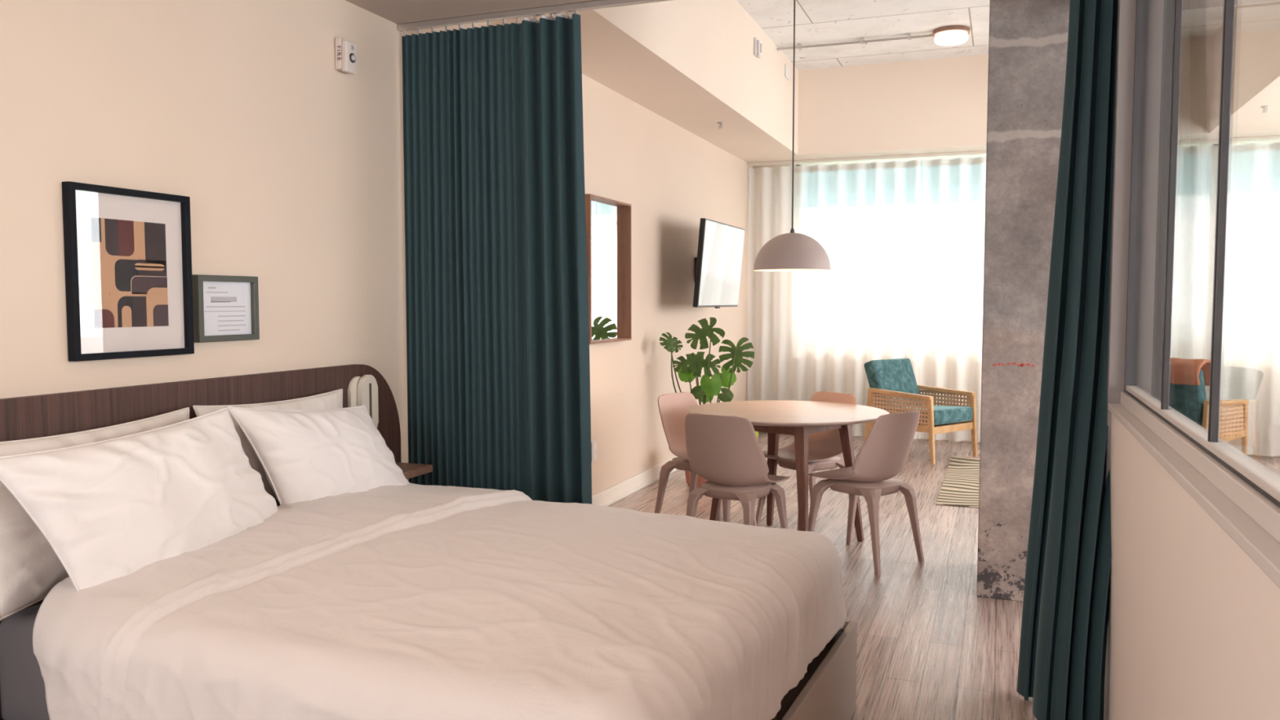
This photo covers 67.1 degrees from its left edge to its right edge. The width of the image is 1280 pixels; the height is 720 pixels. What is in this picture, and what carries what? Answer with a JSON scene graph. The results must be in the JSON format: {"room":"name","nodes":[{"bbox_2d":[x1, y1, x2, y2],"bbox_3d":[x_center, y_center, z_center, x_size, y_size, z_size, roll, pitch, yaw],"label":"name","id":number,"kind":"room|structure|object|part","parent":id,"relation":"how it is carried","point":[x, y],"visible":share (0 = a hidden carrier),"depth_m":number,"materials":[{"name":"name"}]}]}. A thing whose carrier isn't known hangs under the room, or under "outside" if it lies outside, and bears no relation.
{"room":"studio apartment","nodes":[
{"label":"studio apartment","id":0,"kind":"room"},
{"bbox_2d":[0,0,752,495],"bbox_3d":[-0.982,-0.807,4.895,0.200,3.850,12.550,1,4,21],"label":"wall","id":1,"kind":"structure","parent":0,"point":[290,163],"depth_m":3.62,"materials":[{"name":"paint"}]},
{"bbox_2d":[62,181,194,361],"bbox_3d":[-1.579,-0.268,3.005,0.031,0.520,0.442,1,4,21],"label":"framed print","id":2,"kind":"object","parent":1,"relation":"attached to","point":[128,252],"visible":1,"depth_m":2.99,"materials":[{"name":"black"}]},
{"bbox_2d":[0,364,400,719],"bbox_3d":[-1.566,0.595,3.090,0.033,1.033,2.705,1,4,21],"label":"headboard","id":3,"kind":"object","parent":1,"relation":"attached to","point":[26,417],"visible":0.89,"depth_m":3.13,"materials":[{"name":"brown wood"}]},
{"bbox_2d":[347,374,378,428],"bbox_3d":[-1.158,0.192,4.044,0.042,0.260,0.150,1,4,21],"label":"reading lamp","id":4,"kind":"object","parent":3,"relation":"attached to","point":[363,390],"visible":0.47,"depth_m":4.03,"materials":[{"name":"beige metal"}]},
{"bbox_3d":[-1.144,0.191,4.060,0.023,0.260,0.110,1,4,21],"label":"lamp arm","id":5,"kind":"part","parent":4,"relation":"part of","materials":[{"name":"beige metal"}]},
{"bbox_2d":[395,462,432,479],"bbox_3d":[-1.037,0.481,4.178,0.184,0.032,0.222,1,4,21],"label":"shelf","id":6,"kind":"object","parent":3,"relation":"attached to","point":[410,470],"visible":0.46,"depth_m":4.18,"materials":[{"name":"brown wood"}]},
{"bbox_2d":[192,274,259,342],"bbox_3d":[-1.444,-0.180,3.377,0.027,0.228,0.279,1,4,21],"label":"framed notice","id":7,"kind":"object","parent":1,"relation":"attached to","point":[226,308],"visible":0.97,"depth_m":3.37,"materials":[{"name":"grey"}]},
{"bbox_2d":[334,37,356,74],"bbox_3d":[-1.189,-1.236,3.930,0.070,0.135,0.081,1,4,21],"label":"fire alarm","id":8,"kind":"object","parent":1,"relation":"attached to","point":[345,51],"visible":1,"depth_m":3.90,"materials":[{"name":"beige plastic"}]},
{"bbox_3d":[-1.208,-1.241,3.937,0.029,0.125,0.080,1,4,21],"label":"plate","id":9,"kind":"part","parent":8,"relation":"part of","materials":[{"name":"beige plastic"}]},
{"bbox_2d":[591,440,596,462],"bbox_3d":[-0.306,0.613,6.484,0.010,0.130,0.080,1,4,21],"label":"wall outlet","id":10,"kind":"object","parent":1,"relation":"attached to","point":[594,443],"visible":1,"depth_m":6.47,"materials":[{"name":"white plastic"}]},
{"bbox_2d":[593,443,595,459],"bbox_3d":[-0.303,0.614,6.482,0.004,0.110,0.040,1,4,21],"label":"socket","id":11,"kind":"object","parent":10,"relation":"attached to","point":[594,444],"depth_m":6.48,"materials":[{"name":"plastic"}]},
{"bbox_2d":[585,193,631,344],"bbox_3d":[-0.223,-0.602,6.538,0.074,0.960,0.730,1,4,21],"label":"wall mirror","id":12,"kind":"object","parent":1,"relation":"attached to","point":[608,221],"visible":0.83,"depth_m":6.61,"materials":[{"name":"brown wood"}]},
{"bbox_3d":[-0.349,-0.582,6.204,0.074,0.960,0.014,1,4,21],"label":"frame","id":13,"kind":"part","parent":12,"relation":"part of","materials":[{"name":"wood"}]},
{"bbox_2d":[591,198,623,341],"bbox_3d":[-0.240,-0.603,6.544,0.004,0.932,0.702,1,4,21],"label":"mirror glass","id":14,"kind":"object","parent":12,"relation":"on","point":[606,217],"depth_m":6.58,"materials":[{"name":"white"}]},
{"bbox_3d":[-0.223,-1.074,6.509,0.074,0.014,0.702,1,4,21],"label":"frame","id":15,"kind":"part","parent":12,"relation":"part of","materials":[{"name":"wood"}]},
{"bbox_3d":[-0.223,-0.130,6.567,0.074,0.014,0.702,1,4,21],"label":"frame","id":16,"kind":"part","parent":12,"relation":"part of","materials":[{"name":"wood"}]},
{"bbox_3d":[-0.097,-0.623,6.873,0.074,0.960,0.014,1,4,21],"label":"frame","id":17,"kind":"part","parent":12,"relation":"part of","materials":[{"name":"wood"}]},
{"bbox_2d":[591,455,678,506],"bbox_3d":[0.065,0.906,7.475,0.024,0.115,6.590,1,4,21],"label":"baseboard","id":18,"kind":"structure","parent":1,"relation":"attached to","point":[618,491],"depth_m":7.06,"materials":[{"name":"paint"}]},
{"bbox_2d":[490,0,804,162],"bbox_3d":[0.362,-2.313,7.240,0.605,0.830,6.450,1,4,21],"label":"soffit","id":19,"kind":"structure","parent":1,"relation":"attached to","point":[694,64],"depth_m":6.93,"materials":[{"name":"paint"}]},
{"bbox_2d":[693,217,744,308],"bbox_3d":[0.536,-0.784,8.098,0.392,0.702,1.220,1,4,21],"label":"television","id":20,"kind":"object","parent":1,"relation":"attached to","point":[718,260],"visible":1,"depth_m":7.91,"materials":[{"name":"black plastic"}]},
{"bbox_3d":[0.545,-0.779,8.266,0.292,0.220,0.720,1,4,21],"label":"wall arm","id":21,"kind":"part","parent":20,"relation":"part of","materials":[{"name":"black metal"}]},
{"bbox_2d":[716,121,724,128],"bbox_3d":[0.658,-1.912,7.876,0.060,0.047,0.060,1,4,21],"label":"sprinkler head","id":22,"kind":"object","parent":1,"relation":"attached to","point":[720,123],"visible":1,"depth_m":7.87},
{"bbox_2d":[754,37,761,58],"bbox_3d":[0.970,-2.555,7.912,0.049,0.150,0.110,1,4,21],"label":"fire alarm","id":23,"kind":"object","parent":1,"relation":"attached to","point":[757,43],"visible":1,"depth_m":7.88,"materials":[{"name":"white plastic"}]},
{"bbox_3d":[0.956,-2.561,7.917,0.019,0.140,0.110,1,4,21],"label":"plate","id":24,"kind":"part","parent":23,"relation":"part of","materials":[{"name":"white plastic"}]},
{"bbox_2d":[784,63,789,79],"bbox_3d":[1.381,-2.700,9.054,0.011,0.120,0.160,1,4,21],"label":"junction cover","id":25,"kind":"object","parent":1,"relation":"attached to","point":[787,68],"visible":1,"depth_m":9.03,"materials":[{"name":"white plastic"}]},
{"bbox_2d":[747,135,1279,165],"bbox_3d":[4.012,-1.995,9.099,6.143,0.031,0.030,1,4,21],"label":"track","id":26,"kind":"object","parent":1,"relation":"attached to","point":[1271,137],"visible":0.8,"depth_m":9.55,"materials":[{"name":"beige metal"}]},
{"bbox_2d":[747,160,922,439],"bbox_3d":[1.975,-0.613,9.955,1.764,2.782,0.092,1,4,21],"label":"sheer curtain","id":27,"kind":"object","parent":26,"relation":"hanging from","point":[810,332],"visible":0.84,"depth_m":9.92,"materials":[{"name":"white fabric"}]},
{"bbox_2d":[918,156,986,442],"bbox_3d":[3.540,-0.577,9.367,1.578,2.782,0.099,1,4,21],"label":"sheer curtain","id":28,"kind":"object","parent":26,"relation":"hanging from","point":[953,203],"visible":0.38,"depth_m":9.52,"materials":[{"name":"white fabric"}]},
{"bbox_2d":[1170,142,1279,456],"bbox_3d":[5.495,-0.532,8.634,2.600,2.782,0.097,1,4,21],"label":"sheer curtain","id":29,"kind":"object","parent":26,"relation":"hanging from","point":[1251,330],"visible":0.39,"depth_m":8.68,"materials":[{"name":"white fabric"}]},
{"bbox_2d":[345,0,1279,24],"bbox_3d":[1.003,-1.874,1.070,6.155,1.150,6.520,1,4,21],"label":"ceiling","id":30,"kind":"structure","parent":0,"point":[397,11],"depth_m":4.03,"materials":[{"name":"paint"}]},
{"bbox_2d":[396,0,671,31],"bbox_3d":[0.332,-1.448,3.778,3.013,0.028,0.024,1,4,21],"label":"track","id":31,"kind":"object","parent":30,"relation":"attached to","point":[599,4],"visible":1,"depth_m":4.08,"materials":[{"name":"silver metal"}]},
{"bbox_2d":[401,10,591,504],"bbox_3d":[-0.631,-0.154,4.221,0.923,2.609,0.095,1,4,21],"label":"curtain","id":32,"kind":"object","parent":31,"relation":"hanging from","point":[497,301],"visible":0.77,"depth_m":4.20,"materials":[{"name":"teal fabric"}]},
{"bbox_2d":[1016,0,1118,719],"bbox_3d":[1.484,-0.082,3.219,0.384,2.592,0.407,1,4,21],"label":"curtain","id":33,"kind":"object","parent":31,"relation":"hanging from","point":[1064,622],"visible":0.8,"depth_m":3.30,"materials":[{"name":"teal fabric"}]},
{"bbox_2d":[608,431,1279,719],"bbox_3d":[1.957,1.249,3.808,6.755,0.120,12.550,1,4,21],"label":"floor","id":34,"kind":"structure","parent":0,"point":[929,647],"depth_m":4.56,"materials":[{"name":"brown wood"}]},
{"bbox_2d":[0,604,857,719],"bbox_3d":[-0.502,0.949,2.948,1.965,0.585,1.750,2,4,24],"label":"bed","id":35,"kind":"object","parent":34,"relation":"on","point":[827,691],"visible":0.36,"depth_m":2.66,"materials":[{"name":"beige"}]},
{"bbox_3d":[-0.566,0.822,2.919,1.865,0.328,1.570,2,4,24],"label":"mattress","id":36,"kind":"part","parent":35,"relation":"part of","materials":[{"name":"grey fabric"}]},
{"bbox_2d":[0,407,189,620],"bbox_3d":[-1.566,0.413,2.792,0.123,0.475,0.812,1,4,21],"label":"pillow","id":37,"kind":"object","parent":35,"relation":"on","point":[30,567],"visible":0.25,"depth_m":2.56,"materials":[{"name":"beige fabric"}]},
{"bbox_2d":[0,407,278,591],"bbox_3d":[-1.371,0.418,2.819,0.243,0.496,0.949,1,4,21],"label":"pillow","id":38,"kind":"object","parent":35,"relation":"on","point":[112,508],"visible":0.8,"depth_m":2.65,"materials":[{"name":"white fabric"}]},
{"bbox_2d":[192,388,342,506],"bbox_3d":[-1.302,0.352,3.525,0.119,0.450,0.773,1,4,21],"label":"pillow","id":39,"kind":"object","parent":35,"relation":"on","point":[333,399],"visible":0.15,"depth_m":3.45,"materials":[{"name":"beige fabric"}]},
{"bbox_2d":[32,483,847,719],"bbox_3d":[-0.440,0.855,2.886,1.803,0.686,1.845,2,4,24],"label":"duvet","id":40,"kind":"object","parent":35,"relation":"on","point":[411,601],"visible":0.98,"depth_m":2.36,"materials":[{"name":"white fabric"}]},
{"bbox_2d":[226,404,409,505],"bbox_3d":[-1.142,0.354,3.555,0.209,0.450,0.852,1,4,21],"label":"pillow","id":41,"kind":"object","parent":40,"relation":"on","point":[308,455],"visible":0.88,"depth_m":3.43,"materials":[{"name":"white fabric"}]},
{"bbox_3d":[0.383,1.109,2.559,0.025,0.312,1.750,2,4,24],"label":"footboard","id":42,"kind":"part","parent":35,"relation":"part of","materials":[{"name":"beige fabric"}]},
{"bbox_3d":[-0.124,1.036,3.730,1.859,0.315,0.025,2,4,24],"label":"rail","id":43,"kind":"part","parent":35,"relation":"part of","materials":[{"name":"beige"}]},
{"bbox_2d":[684,471,708,487],"bbox_3d":[0.496,0.813,7.441,0.344,0.296,0.344,1,4,21],"label":"pot","id":44,"kind":"object","parent":34,"relation":"on","point":[700,480],"depth_m":7.32,"materials":[{"name":"orange ceramic"}]},
{"bbox_2d":[654,391,756,525],"bbox_3d":[0.402,0.637,5.981,0.516,0.836,0.477,3,4,38],"label":"dining chair","id":45,"kind":"object","parent":34,"relation":"on","point":[673,407],"visible":0.51,"depth_m":6.04,"materials":[{"name":"beige plastic"}]},
{"bbox_3d":[0.197,0.840,5.984,0.203,0.430,0.149,3,4,38],"label":"leg","id":46,"kind":"part","parent":45,"relation":"part of","materials":[{"name":"beige plastic"}]},
{"bbox_3d":[0.397,0.642,5.985,0.360,0.055,0.335,3,4,38],"label":"under frame","id":47,"kind":"part","parent":45,"relation":"part of","materials":[{"name":"beige plastic"}]},
{"bbox_3d":[0.359,0.827,6.194,0.203,0.430,0.149,3,4,38],"label":"leg","id":48,"kind":"part","parent":45,"relation":"part of","materials":[{"name":"beige plastic"}]},
{"bbox_3d":[0.445,0.851,5.793,0.203,0.430,0.149,3,4,38],"label":"leg","id":49,"kind":"part","parent":45,"relation":"part of","materials":[{"name":"beige plastic"}]},
{"bbox_3d":[0.607,0.838,6.003,0.203,0.430,0.149,3,4,38],"label":"leg","id":50,"kind":"part","parent":45,"relation":"part of","materials":[{"name":"beige plastic"}]},
{"bbox_2d":[659,317,758,487],"bbox_3d":[0.518,0.318,7.392,0.741,1.290,0.380,0,4,0],"label":"monstera","id":51,"kind":"object","parent":34,"relation":"on","point":[708,388],"visible":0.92,"depth_m":7.32,"materials":[{"name":"green plant"}]},
{"bbox_2d":[684,413,789,528],"bbox_3d":[0.522,0.685,5.186,0.477,0.836,0.516,2,4,34],"label":"dining chair","id":52,"kind":"object","parent":34,"relation":"on","point":[726,451],"visible":0.99,"depth_m":5.00,"materials":[{"name":"beige plastic"}]},
{"bbox_3d":[0.325,0.891,5.142,0.149,0.430,0.203,2,4,34],"label":"leg","id":53,"kind":"part","parent":52,"relation":"part of","materials":[{"name":"beige plastic"}]},
{"bbox_3d":[0.498,0.875,5.402,0.149,0.430,0.203,2,4,34],"label":"leg","id":54,"kind":"part","parent":52,"relation":"part of","materials":[{"name":"beige plastic"}]},
{"bbox_3d":[0.519,0.691,5.182,0.335,0.055,0.360,2,4,34],"label":"under frame","id":55,"kind":"part","parent":52,"relation":"part of","materials":[{"name":"beige plastic"}]},
{"bbox_3d":[0.546,0.900,4.995,0.149,0.430,0.203,2,4,34],"label":"leg","id":56,"kind":"part","parent":52,"relation":"part of","materials":[{"name":"beige plastic"}]},
{"bbox_3d":[0.719,0.884,5.256,0.149,0.430,0.203,2,4,34],"label":"leg","id":57,"kind":"part","parent":52,"relation":"part of","materials":[{"name":"beige plastic"}]},
{"bbox_2d":[687,400,889,542],"bbox_3d":[0.856,0.685,5.644,1.156,0.784,1.156,1,4,21],"label":"dining table","id":58,"kind":"object","parent":34,"relation":"on","point":[799,419],"visible":0.74,"depth_m":5.55,"materials":[{"name":"brown wood"}]},
{"bbox_3d":[0.475,0.699,5.623,0.170,0.760,0.079,0,4,6],"label":"leg","id":59,"kind":"part","parent":58,"relation":"part of","materials":[{"name":"brown wood"}]},
{"bbox_3d":[0.835,0.674,6.024,0.079,0.760,0.170,0,4,6],"label":"leg","id":60,"kind":"part","parent":58,"relation":"part of","materials":[{"name":"brown wood"}]},
{"bbox_3d":[0.877,0.721,5.265,0.079,0.760,0.170,0,4,6],"label":"leg","id":61,"kind":"part","parent":58,"relation":"part of","materials":[{"name":"brown wood"}]},
{"bbox_3d":[1.236,0.696,5.666,0.170,0.760,0.079,0,4,6],"label":"leg","id":62,"kind":"part","parent":58,"relation":"part of","materials":[{"name":"brown wood"}]},
{"bbox_2d":[755,391,856,530],"bbox_3d":[1.050,0.633,6.042,0.516,0.836,0.477,-2,4,-33],"label":"dining chair","id":63,"kind":"object","parent":34,"relation":"on","point":[824,447],"visible":0.52,"depth_m":6.08,"materials":[{"name":"beige plastic"}]},
{"bbox_3d":[0.846,0.834,6.079,0.203,0.430,0.149,-2,4,-33],"label":"leg","id":64,"kind":"part","parent":63,"relation":"part of","materials":[{"name":"beige plastic"}]},
{"bbox_3d":[0.992,0.847,5.858,0.203,0.430,0.149,-2,4,-33],"label":"leg","id":65,"kind":"part","parent":63,"relation":"part of","materials":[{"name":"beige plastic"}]},
{"bbox_3d":[1.055,0.638,6.045,0.360,0.055,0.335,-2,4,-33],"label":"under frame","id":66,"kind":"part","parent":63,"relation":"part of","materials":[{"name":"beige plastic"}]},
{"bbox_3d":[1.108,0.823,6.251,0.203,0.430,0.149,-2,4,-33],"label":"leg","id":67,"kind":"part","parent":63,"relation":"part of","materials":[{"name":"beige plastic"}]},
{"bbox_3d":[1.254,0.837,6.030,0.203,0.430,0.149,-2,4,-33],"label":"leg","id":68,"kind":"part","parent":63,"relation":"part of","materials":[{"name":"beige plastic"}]},
{"bbox_2d":[808,410,924,575],"bbox_3d":[1.226,0.679,5.295,0.477,0.836,0.516,-3,5,-40],"label":"dining chair","id":69,"kind":"object","parent":34,"relation":"on","point":[885,451],"visible":0.99,"depth_m":5.12,"materials":[{"name":"beige plastic"}]},
{"bbox_3d":[1.024,0.879,5.342,0.149,0.430,0.203,-3,5,-40],"label":"leg","id":70,"kind":"part","parent":69,"relation":"part of","materials":[{"name":"beige plastic"}]},
{"bbox_3d":[1.227,0.869,5.513,0.149,0.430,0.203,-3,5,-40],"label":"leg","id":71,"kind":"part","parent":69,"relation":"part of","materials":[{"name":"beige plastic"}]},
{"bbox_3d":[1.230,0.684,5.291,0.335,0.055,0.360,-3,5,-40],"label":"under frame","id":72,"kind":"part","parent":69,"relation":"part of","materials":[{"name":"beige plastic"}]},
{"bbox_3d":[1.225,0.894,5.103,0.149,0.430,0.203,-3,5,-40],"label":"leg","id":73,"kind":"part","parent":69,"relation":"part of","materials":[{"name":"beige plastic"}]},
{"bbox_3d":[1.429,0.883,5.273,0.149,0.430,0.203,-3,5,-40],"label":"leg","id":74,"kind":"part","parent":69,"relation":"part of","materials":[{"name":"beige plastic"}]},
{"bbox_2d":[863,358,977,464],"bbox_3d":[2.558,0.441,8.884,0.686,0.871,0.830,-3,4,-37],"label":"armchair","id":75,"kind":"object","parent":34,"relation":"on","point":[893,388],"visible":0.73,"depth_m":8.80,"materials":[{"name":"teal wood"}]},
{"bbox_3d":[2.120,0.572,8.946,0.036,0.603,0.096,-3,4,-37],"label":"leg","id":76,"kind":"part","parent":75,"relation":"part of","materials":[{"name":"brown wood"}]},
{"bbox_2d":[863,358,920,409],"bbox_3d":[2.396,0.270,9.086,0.570,0.554,0.297,-3,4,-37],"label":"cushion","id":77,"kind":"object","parent":75,"relation":"on","point":[897,374],"depth_m":9.00,"materials":[{"name":"teal fabric"}]},
{"bbox_3d":[2.328,0.601,8.675,0.030,0.094,0.683,-3,4,-37],"label":"rail","id":78,"kind":"part","parent":75,"relation":"part of","materials":[{"name":"brown wood"}]},
{"bbox_3d":[2.325,0.454,8.670,0.004,0.270,0.650,-3,4,-37],"label":"cane panel","id":79,"kind":"part","parent":75,"relation":"part of","materials":[{"name":"brown wicker"}]},
{"bbox_3d":[2.328,0.305,8.657,0.056,0.064,0.681,-3,4,-37],"label":"armrest","id":80,"kind":"part","parent":75,"relation":"part of","materials":[{"name":"brown wood"}]},
{"bbox_2d":[887,404,973,425],"bbox_3d":[2.606,0.499,8.825,0.570,0.165,0.643,-3,4,-37],"label":"seat cushion","id":81,"kind":"object","parent":75,"relation":"on","point":[945,415],"depth_m":8.60,"materials":[{"name":"teal fabric"}]},
{"bbox_3d":[2.533,0.622,8.408,0.036,0.568,0.087,-3,4,-37],"label":"leg","id":82,"kind":"part","parent":75,"relation":"part of","materials":[{"name":"brown wood"}]},
{"bbox_3d":[2.826,0.430,9.052,0.004,0.270,0.650,-3,4,-37],"label":"cane panel","id":83,"kind":"part","parent":75,"relation":"part of","materials":[{"name":"brown wicker"}]},
{"bbox_3d":[2.829,0.282,9.039,0.056,0.064,0.681,-3,4,-37],"label":"armrest","id":84,"kind":"part","parent":75,"relation":"part of","materials":[{"name":"brown wood"}]},
{"bbox_3d":[2.779,0.608,8.605,0.600,0.064,0.026,-3,4,-37],"label":"rail","id":85,"kind":"part","parent":75,"relation":"part of","materials":[{"name":"brown wood"}]},
{"bbox_3d":[3.034,0.599,8.790,0.036,0.568,0.087,-3,4,-37],"label":"leg","id":86,"kind":"part","parent":75,"relation":"part of","materials":[{"name":"brown wood"}]},
{"bbox_2d":[935,455,979,507],"bbox_3d":[3.078,0.954,7.540,1.330,0.010,2.246,1,4,21],"label":"rug","id":87,"kind":"object","parent":34,"relation":"on","point":[960,486],"visible":0.23,"depth_m":7.45,"materials":[{"name":"beige fabric"}]},
{"bbox_2d":[1168,368,1248,455],"bbox_3d":[4.632,0.483,8.214,0.830,0.871,0.686,-2,4,-34],"label":"armchair","id":88,"kind":"object","parent":34,"relation":"on","point":[1190,401],"visible":0.35,"depth_m":7.93,"materials":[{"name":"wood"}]},
{"bbox_2d":[1168,368,1206,426],"bbox_3d":[4.412,0.333,8.054,0.297,0.554,0.570,-2,4,-34],"label":"cushion","id":89,"kind":"object","parent":88,"relation":"on","point":[1190,401],"depth_m":7.84,"materials":[{"name":"teal fabric"}]},
{"bbox_2d":[1169,357,1210,386],"bbox_3d":[4.359,0.096,8.003,0.342,0.240,0.669,-2,4,-34],"label":"throw blanket","id":90,"kind":"object","parent":88,"relation":"on","point":[1182,371],"visible":0.42,"depth_m":7.76,"materials":[{"name":"brown fabric"}]},
{"bbox_3d":[4.556,0.643,7.789,0.096,0.603,0.036,-2,4,-34],"label":"leg","id":91,"kind":"part","parent":88,"relation":"part of","materials":[{"name":"brown wood"}]},
{"bbox_3d":[4.838,0.348,7.965,0.681,0.064,0.056,-2,4,-34],"label":"armrest","id":92,"kind":"part","parent":88,"relation":"part of","materials":[{"name":"brown wood"}]},
{"bbox_3d":[4.834,0.497,7.971,0.650,0.270,0.004,-2,4,-34],"label":"cane panel","id":93,"kind":"part","parent":88,"relation":"part of","materials":[{"name":"brown wicker"}]},
{"bbox_3d":[4.838,0.644,7.983,0.683,0.094,0.030,-2,4,-34],"label":"rail","id":94,"kind":"part","parent":88,"relation":"part of","materials":[{"name":"brown wood"}]},
{"bbox_3d":[5.116,0.637,8.173,0.087,0.568,0.036,-2,4,-34],"label":"leg","id":95,"kind":"part","parent":88,"relation":"part of","materials":[{"name":"brown wood"}]},
{"bbox_2d":[736,0,1236,70],"bbox_3d":[3.009,-2.751,6.367,6.555,0.150,6.770,1,4,21],"label":"ceiling","id":96,"kind":"structure","parent":0,"point":[816,21],"depth_m":8.00,"materials":[{"name":"white concrete"}]},
{"bbox_2d":[753,0,831,271],"bbox_3d":[0.930,-1.594,5.845,0.466,2.094,0.466,1,4,21],"label":"pendant lamp","id":97,"kind":"object","parent":96,"relation":"hanging from","point":[792,251],"visible":1,"depth_m":5.75,"materials":[{"name":"metal"}]},
{"bbox_3d":[0.930,-0.662,5.902,0.466,0.228,0.466,1,4,21],"label":"lamp shade","id":98,"kind":"part","parent":97,"relation":"part of","materials":[{"name":"brown paint"}]},
{"bbox_3d":[0.930,-1.714,5.838,0.009,1.835,0.009,3,5,43],"label":"cord","id":99,"kind":"part","parent":97,"relation":"part of","materials":[{"name":"grey plastic"}]},
{"bbox_2d":[777,32,933,50],"bbox_3d":[1.865,-2.781,8.436,1.340,0.041,0.065,1,4,21],"label":"conduit","id":100,"kind":"object","parent":96,"relation":"attached to","point":[909,37],"visible":1,"depth_m":8.41,"materials":[{"name":"silver metal"}]},
{"bbox_2d":[933,25,969,45],"bbox_3d":[2.629,-2.733,8.154,0.300,0.102,0.300,1,4,21],"label":"ceiling lamp","id":101,"kind":"object","parent":96,"relation":"attached to","point":[950,35],"visible":1,"depth_m":8.06,"materials":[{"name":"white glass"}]},
{"bbox_2d":[934,30,968,45],"bbox_3d":[2.629,-2.716,8.155,0.274,0.067,0.274,1,4,21],"label":"diffuser","id":102,"kind":"object","parent":101,"relation":"attached to","point":[942,37],"depth_m":8.07,"materials":[{"name":"white plastic"}]},
{"bbox_2d":[752,139,1279,384],"bbox_3d":[4.125,-1.087,9.447,6.555,3.850,0.180,1,4,21],"label":"wall","id":103,"kind":"structure","parent":0,"point":[780,165],"depth_m":9.85,"materials":[{"name":"paint"}]},
{"bbox_2d":[795,140,1279,342],"bbox_3d":[4.122,-1.090,9.416,5.240,1.860,0.060,1,4,21],"label":"window","id":104,"kind":"structure","parent":103,"relation":"in","point":[1262,142],"depth_m":9.76,"materials":[{"name":"paint"}]},
{"bbox_3d":[2.858,-1.794,9.849,2.440,0.408,0.002,1,4,21],"label":"tinted pane","id":105,"kind":"part","parent":104,"relation":"part of","materials":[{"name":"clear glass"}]},
{"bbox_2d":[797,35,1279,159],"bbox_3d":[4.273,-2.415,8.898,5.550,0.830,0.590,1,4,21],"label":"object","id":106,"kind":"structure","parent":103,"relation":"attached to","point":[931,105],"depth_m":9.21,"materials":[{"name":"paint"}]},
{"bbox_2d":[863,431,1279,456],"bbox_3d":[4.091,0.783,9.471,6.155,0.115,0.014,1,4,21],"label":"baseboard","id":107,"kind":"structure","parent":103,"relation":"attached to","point":[917,432],"depth_m":9.82,"materials":[{"name":"paint"}]},
{"bbox_2d":[977,0,1070,601],"bbox_3d":[2.062,-0.719,4.680,0.721,3.700,0.622,1,4,21],"label":"concrete column","id":108,"kind":"structure","parent":0,"point":[1028,39],"depth_m":4.49,"materials":[{"name":"grey concrete"}]},
{"bbox_2d":[1103,413,1279,719],"bbox_3d":[0.706,0.849,0.728,0.153,1.055,5.360,1,4,21],"label":"wall partition","id":109,"kind":"structure","parent":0,"point":[1193,633],"depth_m":1.98,"materials":[{"name":"paint"}]},
{"bbox_2d":[1104,0,1174,490],"bbox_3d":[1.652,-0.102,3.209,0.165,2.650,0.050,1,4,21],"label":"trim","id":110,"kind":"structure","parent":109,"relation":"attached to","point":[1161,27],"depth_m":3.16,"materials":[{"name":"grey"}]},
{"bbox_2d":[1107,403,1279,588],"bbox_3d":[0.707,0.311,0.695,0.180,0.023,5.360,1,4,21],"label":"trim","id":111,"kind":"structure","parent":109,"relation":"on","point":[1260,546],"depth_m":1.68,"materials":[{"name":"white paint"}]},
{"bbox_2d":[1120,0,1279,542],"bbox_3d":[0.685,-0.485,0.654,0.058,1.572,5.360,1,4,21],"label":"window","id":112,"kind":"structure","parent":109,"relation":"in","point":[1250,486],"depth_m":2.23,"materials":[{"name":"white"}]},
{"bbox_3d":[1.492,-0.623,2.798,0.004,1.480,0.722,1,4,21],"label":"pane","id":113,"kind":"part","parent":112,"relation":"part of","materials":[{"name":"clear glass"}]},
{"bbox_3d":[0.685,0.269,0.701,0.058,0.062,5.360,1,4,21],"label":"rail","id":114,"kind":"part","parent":112,"relation":"part of","materials":[{"name":"white"}]},
{"bbox_2d":[1219,413,1240,433],"bbox_3d":[4.697,0.534,8.262,0.643,0.165,0.570,-2,4,-34],"label":"panel","id":115,"kind":"object","parent":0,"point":[1228,423],"depth_m":8.02,"materials":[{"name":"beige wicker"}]},
{"bbox_2d":[1209,0,1279,133],"bbox_3d":[4.981,-2.218,5.684,1.960,0.830,4.940,1,4,21],"label":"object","id":116,"kind":"structure","parent":0,"point":[1255,65],"depth_m":7.15,"materials":[{"name":"paint"}]},
{"bbox_2d":[1260,106,1269,113],"bbox_3d":[4.674,-1.872,7.223,0.060,0.047,0.060,1,4,21],"label":"sprinkler head","id":117,"kind":"object","parent":116,"relation":"attached to","point":[1264,108],"visible":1,"depth_m":7.22}
]}

